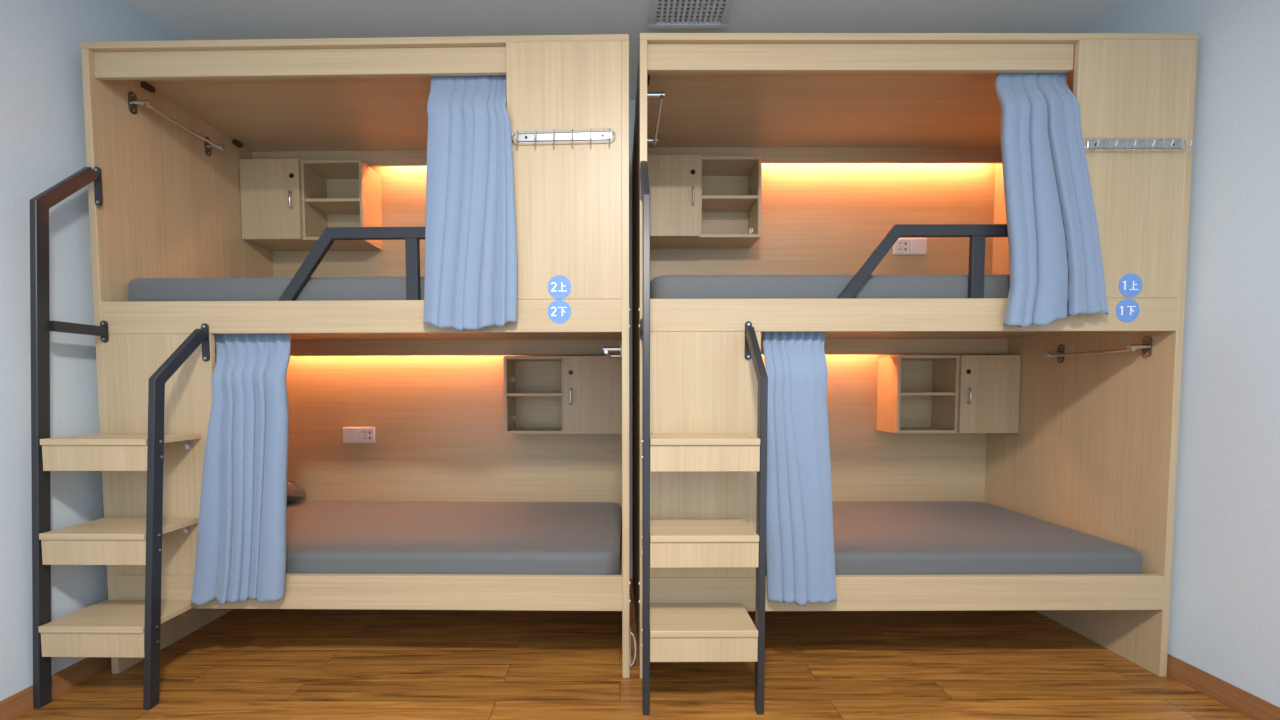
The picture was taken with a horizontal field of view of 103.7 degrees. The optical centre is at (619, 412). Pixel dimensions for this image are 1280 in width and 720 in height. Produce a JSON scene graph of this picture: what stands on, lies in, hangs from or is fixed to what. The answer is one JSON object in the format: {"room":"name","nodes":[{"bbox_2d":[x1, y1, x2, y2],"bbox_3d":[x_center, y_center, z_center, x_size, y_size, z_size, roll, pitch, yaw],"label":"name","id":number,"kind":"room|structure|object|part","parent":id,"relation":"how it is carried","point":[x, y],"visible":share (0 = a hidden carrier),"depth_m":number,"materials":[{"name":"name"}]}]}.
{"room":"dormitory","nodes":[
{"label":"dormitory","id":0,"kind":"room"},
{"bbox_2d":[0,0,173,700],"bbox_3d":[-2.141,-0.302,1.010,0.100,2.775,3.845,0,3,0],"label":"wall","id":1,"kind":"structure","parent":0,"point":[43,143],"depth_m":1.83,"materials":[{"name":"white paint"}]},
{"bbox_2d":[0,657,111,719],"bbox_3d":[-2.082,1.044,1.072,0.013,0.080,3.845,0,3,0],"label":"baseboard","id":2,"kind":"structure","parent":1,"relation":"attached to","point":[19,703],"depth_m":1.86,"materials":[{"name":"brown wood"}]},
{"bbox_2d":[125,0,1126,99],"bbox_3d":[0.034,-1.744,0.993,4.455,0.100,3.945,0,3,0],"label":"ceiling","id":3,"kind":"structure","parent":0,"point":[180,19],"depth_m":2.23,"materials":[{"name":"white paint"}]},
{"bbox_2d":[648,0,733,29],"bbox_3d":[0.307,-1.734,2.088,0.353,0.022,0.372,0,3,0],"label":"ceiling vent","id":4,"kind":"object","parent":3,"relation":"in","point":[663,14],"visible":1,"depth_m":2.19,"materials":[{"name":"grey plastic"}]},
{"bbox_2d":[629,100,635,577],"bbox_3d":[0.037,-0.397,2.980,4.455,2.775,0.100,0,3,0],"label":"wall","id":5,"kind":"structure","parent":0,"point":[631,102],"depth_m":2.92,"materials":[{"name":"blue paint"}]},
{"bbox_2d":[14,578,1251,719],"bbox_3d":[0.040,1.117,1.125,4.455,0.080,3.945,0,3,0],"label":"floor","id":6,"kind":"structure","parent":0,"point":[243,664],"depth_m":1.99,"materials":[{"name":"laminate"}]},
{"bbox_2d":[30,167,209,709],"bbox_3d":[-1.826,0.061,1.836,0.505,1.972,0.226,0,3,1],"label":"ladder","id":7,"kind":"object","parent":6,"relation":"on","point":[105,628],"visible":1,"depth_m":1.76,"materials":[{"name":"metal"}]},
{"bbox_3d":[-2.023,0.069,1.838,0.111,1.958,0.211,0,3,1],"label":"post","id":8,"kind":"part","parent":7,"relation":"part of","materials":[{"name":"black metal"}]},
{"bbox_3d":[-1.978,-0.857,1.906,0.026,0.144,0.006,0,3,1],"label":"mounting plate","id":9,"kind":"part","parent":7,"relation":"part of","materials":[{"name":"black metal"}]},
{"bbox_3d":[-1.980,-0.310,1.931,0.026,0.083,0.006,0,3,1],"label":"mounting plate","id":10,"kind":"part","parent":7,"relation":"part of","materials":[{"name":"black metal"}]},
{"bbox_3d":[-1.627,0.368,1.845,0.109,1.357,0.211,0,3,1],"label":"post","id":11,"kind":"part","parent":7,"relation":"part of","materials":[{"name":"black metal"}]},
{"bbox_3d":[-1.587,-0.267,1.926,0.026,0.145,0.006,0,3,1],"label":"mounting plate","id":12,"kind":"part","parent":7,"relation":"part of","materials":[{"name":"black metal"}]},
{"bbox_2d":[81,34,629,677],"bbox_3d":[-0.984,-0.199,2.410,2.067,2.435,0.975,0,3,1],"label":"bunk bed","id":13,"kind":"object","parent":6,"relation":"on","point":[432,397],"visible":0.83,"depth_m":1.98,"materials":[{"name":"brown wood"}]},
{"bbox_3d":[-1.781,0.169,1.963,0.424,0.943,0.020,0,3,1],"label":"ladder panel","id":14,"kind":"part","parent":13,"relation":"part of","materials":[{"name":"brown wood"}]},
{"bbox_2d":[128,91,224,155],"bbox_3d":[-1.951,-1.272,2.236,0.078,0.088,0.400,0,3,1],"label":"rail","id":15,"kind":"object","parent":13,"relation":"attached to","point":[133,102],"visible":1,"depth_m":2.13,"materials":[{"name":"silver metal"}]},
{"bbox_3d":[-1.990,-1.264,2.053,0.006,0.088,0.032,0,3,1],"label":"mounting plate","id":16,"kind":"part","parent":15,"relation":"part of","materials":[{"name":"silver metal"}]},
{"bbox_3d":[-1.924,-1.262,2.237,0.015,0.017,0.390,0,3,1],"label":"rail","id":17,"kind":"part","parent":15,"relation":"part of","materials":[{"name":"silver metal"}]},
{"bbox_3d":[-1.984,-1.281,2.420,0.006,0.088,0.032,0,3,1],"label":"mounting plate","id":18,"kind":"part","parent":15,"relation":"part of","materials":[{"name":"silver metal"}]},
{"bbox_3d":[-2.000,-0.185,2.429,0.028,2.410,0.974,0,3,1],"label":"panel","id":19,"kind":"part","parent":13,"relation":"part of","materials":[{"name":"brown wood"}]},
{"bbox_2d":[191,334,290,605],"bbox_3d":[-1.460,0.203,1.955,0.399,1.074,0.124,0,3,1],"label":"curtain","id":20,"kind":"object","parent":13,"relation":"hanging from","point":[241,545],"visible":0.94,"depth_m":1.91,"materials":[{"name":"fabric"}]},
{"bbox_2d":[128,277,424,301],"bbox_3d":[-0.983,-0.476,2.412,1.979,0.158,0.900,0,3,1],"label":"mattress","id":21,"kind":"object","parent":13,"relation":"on","point":[316,288],"visible":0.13,"depth_m":1.97,"materials":[{"name":"grey fabric"}]},
{"bbox_2d":[239,159,382,250],"bbox_3d":[-1.663,-1.118,2.720,0.634,0.413,0.256,0,3,1],"label":"upper cabinet","id":22,"kind":"object","parent":13,"relation":"attached to","point":[287,204],"visible":0.87,"depth_m":2.64,"materials":[{"name":"brown wood"}]},
{"bbox_3d":[-1.824,-1.113,2.631,0.312,0.411,0.018,0,3,1],"label":"door","id":23,"kind":"part","parent":22,"relation":"part of","materials":[{"name":"brown wood"}]},
{"bbox_3d":[-1.707,-1.105,2.607,0.010,0.091,0.027,0,3,1],"label":"handle","id":24,"kind":"part","parent":22,"relation":"part of","materials":[{"name":"metal"}]},
{"bbox_2d":[305,198,359,213],"bbox_3d":[-1.507,-1.121,2.739,0.291,0.016,0.196,0,3,1],"label":"shelf","id":25,"kind":"object","parent":22,"relation":"attached to","point":[322,205],"depth_m":2.70,"materials":[{"name":"brown wood"}]},
{"bbox_2d":[343,427,358,442],"bbox_3d":[-1.550,0.133,2.899,0.093,0.093,0.011,0,3,1],"label":"blank plate","id":26,"kind":"object","parent":13,"relation":"attached to","point":[350,434],"visible":1,"depth_m":2.89,"materials":[{"name":"white plastic"}]},
{"bbox_2d":[278,227,424,300],"bbox_3d":[-0.899,-0.551,1.942,0.884,0.348,0.024,0,3,1],"label":"guard rail","id":27,"kind":"object","parent":13,"relation":"attached to","point":[412,236],"visible":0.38,"depth_m":1.93,"materials":[{"name":"black metal"}]},
{"bbox_3d":[-0.797,-0.523,1.942,0.048,0.292,0.023,0,3,1],"label":"post","id":28,"kind":"part","parent":27,"relation":"part of","materials":[{"name":"black metal"}]},
{"bbox_3d":[-0.986,-1.402,2.354,2.060,0.025,0.974,0,3,1],"label":"panel","id":29,"kind":"part","parent":13,"relation":"part of","materials":[{"name":"brown wood"}]},
{"bbox_3d":[-0.992,-0.365,1.927,2.005,0.123,0.025,0,3,1],"label":"bed rail","id":30,"kind":"part","parent":13,"relation":"part of","materials":[{"name":"brown wood"}]},
{"bbox_2d":[359,427,374,442],"bbox_3d":[-1.456,0.133,2.897,0.093,0.093,0.012,0,3,1],"label":"power socket","id":31,"kind":"object","parent":13,"relation":"attached to","point":[366,434],"visible":1,"depth_m":2.89,"materials":[{"name":"white plastic"}]},
{"bbox_3d":[-0.990,0.707,1.977,2.005,0.134,0.025,0,3,1],"label":"bed rail","id":32,"kind":"part","parent":13,"relation":"part of","materials":[{"name":"brown wood"}]},
{"bbox_3d":[-0.975,-0.268,2.885,2.005,2.290,0.016,0,3,1],"label":"panel","id":33,"kind":"part","parent":13,"relation":"part of","materials":[{"name":"brown wood"}]},
{"bbox_2d":[286,501,621,574],"bbox_3d":[-0.981,0.619,2.451,1.979,0.170,0.922,0,3,1],"label":"mattress","id":34,"kind":"object","parent":13,"relation":"on","point":[527,538],"visible":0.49,"depth_m":2.18,"materials":[{"name":"grey fabric"}]},
{"bbox_2d":[287,481,305,502],"bbox_3d":[-1.870,0.449,2.824,0.186,0.119,0.150,0,3,1],"label":"cloth bundle","id":35,"kind":"object","parent":34,"relation":"on","point":[295,492],"visible":0.53,"depth_m":2.80,"materials":[{"name":"grey fabric"}]},
{"bbox_2d":[423,75,517,330],"bbox_3d":[-0.559,-0.801,1.891,0.360,0.993,0.118,0,3,1],"label":"curtain","id":36,"kind":"object","parent":13,"relation":"hanging from","point":[471,257],"visible":0.98,"depth_m":1.85,"materials":[{"name":"fabric"}]},
{"bbox_2d":[548,300,570,322],"bbox_3d":[-0.227,-0.380,1.899,0.089,0.089,0.002,0,3,1],"label":"sticker","id":37,"kind":"object","parent":13,"relation":"attached to","point":[559,311],"visible":1,"depth_m":1.90,"materials":[{"name":"blue plastic"}]},
{"bbox_2d":[548,275,570,298],"bbox_3d":[-0.226,-0.472,1.895,0.089,0.089,0.002,0,3,1],"label":"sticker","id":38,"kind":"object","parent":13,"relation":"attached to","point":[559,286],"visible":1,"depth_m":1.90,"materials":[{"name":"blue plastic"}]},
{"bbox_2d":[504,356,621,433],"bbox_3d":[-0.294,-0.094,2.743,0.634,0.413,0.256,0,3,1],"label":"upper cabinet","id":39,"kind":"object","parent":13,"relation":"attached to","point":[543,394],"visible":0.91,"depth_m":2.65,"materials":[{"name":"brown wood"}]},
{"bbox_2d":[507,393,561,395],"bbox_3d":[-0.449,-0.097,2.767,0.291,0.016,0.196,0,3,1],"label":"shelf","id":40,"kind":"object","parent":39,"relation":"attached to","point":[508,394],"depth_m":2.67,"materials":[{"name":"brown wood"}]},
{"bbox_3d":[-0.254,-0.082,2.628,0.010,0.091,0.027,0,3,1],"label":"handle","id":41,"kind":"part","parent":39,"relation":"part of","materials":[{"name":"metal"}]},
{"bbox_3d":[-0.136,-0.090,2.648,0.312,0.411,0.018,0,3,1],"label":"door","id":42,"kind":"part","parent":39,"relation":"part of","materials":[{"name":"brown wood"}]},
{"bbox_2d":[512,128,614,143],"bbox_3d":[-0.207,-1.016,1.845,0.386,0.062,0.051,0,3,1],"label":"hook rack","id":43,"kind":"object","parent":13,"relation":"attached to","point":[553,137],"visible":1,"depth_m":1.86,"materials":[{"name":"metal"}]},
{"bbox_3d":[-0.202,-1.023,1.867,0.348,0.030,0.006,0,3,1],"label":"plate","id":44,"kind":"part","parent":43,"relation":"part of","materials":[{"name":"metal"}]},
{"bbox_3d":[-0.205,-0.898,1.886,0.427,0.942,0.020,0,3,1],"label":"panel","id":45,"kind":"part","parent":13,"relation":"part of","materials":[{"name":"brown wood"}]},
{"bbox_2d":[603,338,621,359],"bbox_3d":[-0.023,-0.269,2.273,0.078,0.088,0.452,0,3,1],"label":"rail","id":46,"kind":"object","parent":13,"relation":"attached to","point":[606,349],"visible":0.8,"depth_m":2.06,"materials":[{"name":"silver metal"}]},
{"bbox_3d":[-0.050,-0.258,2.275,0.015,0.017,0.442,0,3,1],"label":"rail","id":47,"kind":"part","parent":46,"relation":"part of","materials":[{"name":"silver metal"}]},
{"bbox_3d":[0.033,-0.187,2.393,0.028,2.410,0.974,0,3,1],"label":"panel","id":48,"kind":"part","parent":13,"relation":"part of","materials":[{"name":"brown wood"}]},
{"bbox_2d":[630,628,635,665],"bbox_3d":[0.058,0.949,2.181,0.027,0.157,0.353,0,3,1],"label":"cable","id":49,"kind":"object","parent":6,"relation":"on","point":[630,628],"visible":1,"depth_m":2.03,"materials":[{"name":"plastic"}]},
{"bbox_2d":[640,161,767,714],"bbox_3d":[0.289,0.059,1.798,0.424,1.972,0.226,0,3,0],"label":"ladder","id":50,"kind":"object","parent":6,"relation":"on","point":[671,632],"visible":1,"depth_m":1.71,"materials":[{"name":"wood"}]},
{"bbox_3d":[0.090,-0.859,1.865,0.026,0.144,0.006,0,3,0],"label":"mounting plate","id":51,"kind":"part","parent":50,"relation":"part of","materials":[{"name":"black metal"}]},
{"bbox_3d":[0.091,0.067,1.797,0.024,1.958,0.211,0,3,0],"label":"post","id":52,"kind":"part","parent":50,"relation":"part of","materials":[{"name":"black metal"}]},
{"bbox_3d":[0.487,-0.270,1.894,0.026,0.145,0.006,0,3,0],"label":"mounting plate","id":53,"kind":"part","parent":50,"relation":"part of","materials":[{"name":"black metal"}]},
{"bbox_3d":[0.488,0.365,1.812,0.024,1.357,0.211,0,3,0],"label":"post","id":54,"kind":"part","parent":50,"relation":"part of","materials":[{"name":"black metal"}]},
{"bbox_2d":[632,33,1197,678],"bbox_3d":[1.106,-0.202,2.390,2.067,2.435,0.974,0,3,0],"label":"bunk bed","id":55,"kind":"object","parent":6,"relation":"on","point":[857,136],"visible":0.8,"depth_m":2.05,"materials":[{"name":"brown wood"}]},
{"bbox_3d":[0.090,-0.187,2.388,0.028,2.410,0.974,0,3,0],"label":"panel","id":56,"kind":"part","parent":55,"relation":"part of","materials":[{"name":"brown wood"}]},
{"bbox_2d":[647,92,664,144],"bbox_3d":[0.142,-1.280,2.196,0.078,0.088,0.400,0,3,0],"label":"rail","id":57,"kind":"object","parent":55,"relation":"attached to","point":[661,95],"visible":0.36,"depth_m":2.09,"materials":[{"name":"silver metal"}]},
{"bbox_3d":[0.169,-1.269,2.197,0.015,0.017,0.390,0,3,0],"label":"rail","id":58,"kind":"part","parent":57,"relation":"part of","materials":[{"name":"silver metal"}]},
{"bbox_2d":[647,155,761,248],"bbox_3d":[0.420,-1.120,2.686,0.634,0.413,0.256,0,3,0],"label":"upper cabinet","id":59,"kind":"object","parent":55,"relation":"attached to","point":[697,201],"visible":0.78,"depth_m":2.62,"materials":[{"name":"brown wood"}]},
{"bbox_3d":[0.261,-1.115,2.594,0.312,0.411,0.018,0,3,0],"label":"door","id":60,"kind":"part","parent":59,"relation":"part of","materials":[{"name":"brown wood"}]},
{"bbox_3d":[0.379,-1.108,2.572,0.010,0.091,0.027,0,3,0],"label":"handle","id":61,"kind":"part","parent":59,"relation":"part of","materials":[{"name":"metal"}]},
{"bbox_2d":[702,195,757,211],"bbox_3d":[0.575,-1.123,2.708,0.291,0.016,0.196,0,3,0],"label":"shelf","id":62,"kind":"object","parent":59,"relation":"attached to","point":[710,203],"depth_m":2.68,"materials":[{"name":"brown wood"}]},
{"bbox_3d":[0.321,0.167,1.927,0.430,0.943,0.020,0,3,0],"label":"ladder panel","id":63,"kind":"part","parent":55,"relation":"part of","materials":[{"name":"brown wood"}]},
{"bbox_2d":[763,332,836,605],"bbox_3d":[0.688,0.195,1.923,0.288,1.064,0.126,0,3,0],"label":"curtain","id":64,"kind":"object","parent":55,"relation":"hanging from","point":[800,558],"visible":0.94,"depth_m":1.88,"materials":[{"name":"fabric"}]},
{"bbox_3d":[1.105,-0.271,2.865,2.005,2.290,0.016,0,3,0],"label":"panel","id":65,"kind":"part","parent":55,"relation":"part of","materials":[{"name":"brown wood"}]},
{"bbox_2d":[650,275,1009,298],"bbox_3d":[1.107,-0.479,2.392,1.979,0.158,0.900,0,3,0],"label":"mattress","id":66,"kind":"object","parent":55,"relation":"on","point":[665,286],"visible":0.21,"depth_m":1.94,"materials":[{"name":"grey fabric"}]},
{"bbox_2d":[893,238,909,254],"bbox_3d":[1.588,-0.931,2.821,0.093,0.093,0.012,0,3,0],"label":"power socket","id":67,"kind":"object","parent":55,"relation":"attached to","point":[901,246],"visible":0.85,"depth_m":2.82,"materials":[{"name":"white plastic"}]},
{"bbox_3d":[1.110,0.704,1.957,2.005,0.134,0.025,0,3,0],"label":"bed rail","id":68,"kind":"part","parent":55,"relation":"part of","materials":[{"name":"brown wood"}]},
{"bbox_3d":[1.108,-0.368,1.907,2.005,0.123,0.025,0,3,0],"label":"bed rail","id":69,"kind":"part","parent":55,"relation":"part of","materials":[{"name":"brown wood"}]},
{"bbox_3d":[1.104,-1.405,2.335,2.060,0.025,0.974,0,3,0],"label":"panel","id":70,"kind":"part","parent":55,"relation":"part of","materials":[{"name":"brown wood"}]},
{"bbox_2d":[910,238,926,254],"bbox_3d":[1.682,-0.931,2.822,0.093,0.093,0.012,0,3,0],"label":"blank plate","id":71,"kind":"object","parent":55,"relation":"attached to","point":[918,246],"visible":1,"depth_m":2.82,"materials":[{"name":"white plastic"}]},
{"bbox_2d":[837,224,1007,298],"bbox_3d":[1.230,-0.554,1.924,0.824,0.348,0.024,0,3,0],"label":"guard rail","id":72,"kind":"object","parent":55,"relation":"attached to","point":[977,233],"visible":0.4,"depth_m":1.91,"materials":[{"name":"black metal"}]},
{"bbox_3d":[1.370,-0.527,1.926,0.048,0.292,0.023,0,3,0],"label":"post","id":73,"kind":"part","parent":72,"relation":"part of","materials":[{"name":"black metal"}]},
{"bbox_2d":[876,355,1020,432],"bbox_3d":[1.789,-0.098,2.737,0.634,0.413,0.256,0,3,0],"label":"upper cabinet","id":74,"kind":"object","parent":55,"relation":"attached to","point":[916,393],"visible":1,"depth_m":2.66,"materials":[{"name":"brown wood"}]},
{"bbox_2d":[901,392,954,394],"bbox_3d":[1.634,-0.101,2.758,0.291,0.016,0.196,0,3,0],"label":"shelf","id":75,"kind":"object","parent":74,"relation":"attached to","point":[902,393],"depth_m":2.66,"materials":[{"name":"brown wood"}]},
{"bbox_3d":[1.831,-0.086,2.623,0.010,0.091,0.027,0,3,0],"label":"handle","id":76,"kind":"part","parent":74,"relation":"part of","materials":[{"name":"metal"}]},
{"bbox_3d":[1.949,-0.094,2.646,0.312,0.411,0.018,0,3,0],"label":"door","id":77,"kind":"part","parent":74,"relation":"part of","materials":[{"name":"brown wood"}]},
{"bbox_2d":[766,501,1141,574],"bbox_3d":[1.109,0.616,2.431,1.979,0.170,0.922,0,3,0],"label":"mattress","id":78,"kind":"object","parent":55,"relation":"on","point":[951,537],"visible":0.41,"depth_m":2.08,"materials":[{"name":"grey fabric"}]},
{"bbox_2d":[995,73,1108,326],"bbox_3d":[1.610,-0.808,1.874,0.417,0.986,0.130,0,3,0],"label":"curtain","id":79,"kind":"object","parent":55,"relation":"hanging from","point":[1056,270],"visible":0.99,"depth_m":1.83,"materials":[{"name":"fabric"}]},
{"bbox_3d":[2.123,-0.191,2.394,0.028,2.410,0.974,0,3,0],"label":"panel","id":80,"kind":"part","parent":55,"relation":"part of","materials":[{"name":"brown wood"}]},
{"bbox_2d":[1043,336,1152,362],"bbox_3d":[2.070,-0.269,2.198,0.078,0.088,0.422,0,3,0],"label":"rail","id":81,"kind":"object","parent":55,"relation":"attached to","point":[1146,346],"visible":1,"depth_m":2.08,"materials":[{"name":"silver metal"}]},
{"bbox_3d":[2.105,-0.278,2.393,0.006,0.088,0.032,0,3,0],"label":"mounting plate","id":82,"kind":"part","parent":81,"relation":"part of","materials":[{"name":"silver metal"}]},
{"bbox_3d":[2.043,-0.258,2.199,0.015,0.017,0.412,0,3,0],"label":"rail","id":83,"kind":"part","parent":81,"relation":"part of","materials":[{"name":"silver metal"}]},
{"bbox_3d":[2.106,-0.260,2.003,0.006,0.088,0.032,0,3,0],"label":"mounting plate","id":84,"kind":"part","parent":81,"relation":"part of","materials":[{"name":"silver metal"}]},
{"bbox_2d":[1116,299,1139,321],"bbox_3d":[1.920,-0.383,1.895,0.089,0.089,0.002,0,3,0],"label":"sticker","id":85,"kind":"object","parent":55,"relation":"attached to","point":[1127,310],"visible":1,"depth_m":1.90,"materials":[{"name":"blue plastic"}]},
{"bbox_2d":[1119,273,1141,296],"bbox_3d":[1.926,-0.477,1.891,0.089,0.089,0.002,0,3,0],"label":"sticker","id":86,"kind":"object","parent":55,"relation":"attached to","point":[1130,285],"visible":1,"depth_m":1.89,"materials":[{"name":"blue plastic"}]},
{"bbox_3d":[1.903,-0.902,1.883,0.411,0.942,0.020,0,3,0],"label":"panel","id":87,"kind":"part","parent":55,"relation":"part of","materials":[{"name":"brown wood"}]},
{"bbox_2d":[1084,137,1192,150],"bbox_3d":[1.907,-0.985,1.843,0.386,0.058,0.051,0,3,0],"label":"hook rack","id":88,"kind":"object","parent":55,"relation":"attached to","point":[1109,145],"visible":0.99,"depth_m":1.86,"materials":[{"name":"metal"}]},
{"bbox_3d":[1.911,-0.992,1.865,0.348,0.026,0.006,0,3,0],"label":"plate","id":89,"kind":"part","parent":88,"relation":"part of","materials":[{"name":"metal"}]},
{"bbox_2d":[1085,0,1279,706],"bbox_3d":[2.214,-0.310,1.010,0.100,2.775,3.845,0,3,0],"label":"wall","id":90,"kind":"structure","parent":0,"point":[1224,616],"depth_m":1.78,"materials":[{"name":"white paint"}]},
{"bbox_2d":[1167,654,1279,719],"bbox_3d":[2.160,1.036,1.072,0.013,0.080,3.845,0,3,0],"label":"baseboard","id":91,"kind":"structure","parent":90,"relation":"attached to","point":[1249,705],"depth_m":1.79,"materials":[{"name":"brown wood"}]}
]}

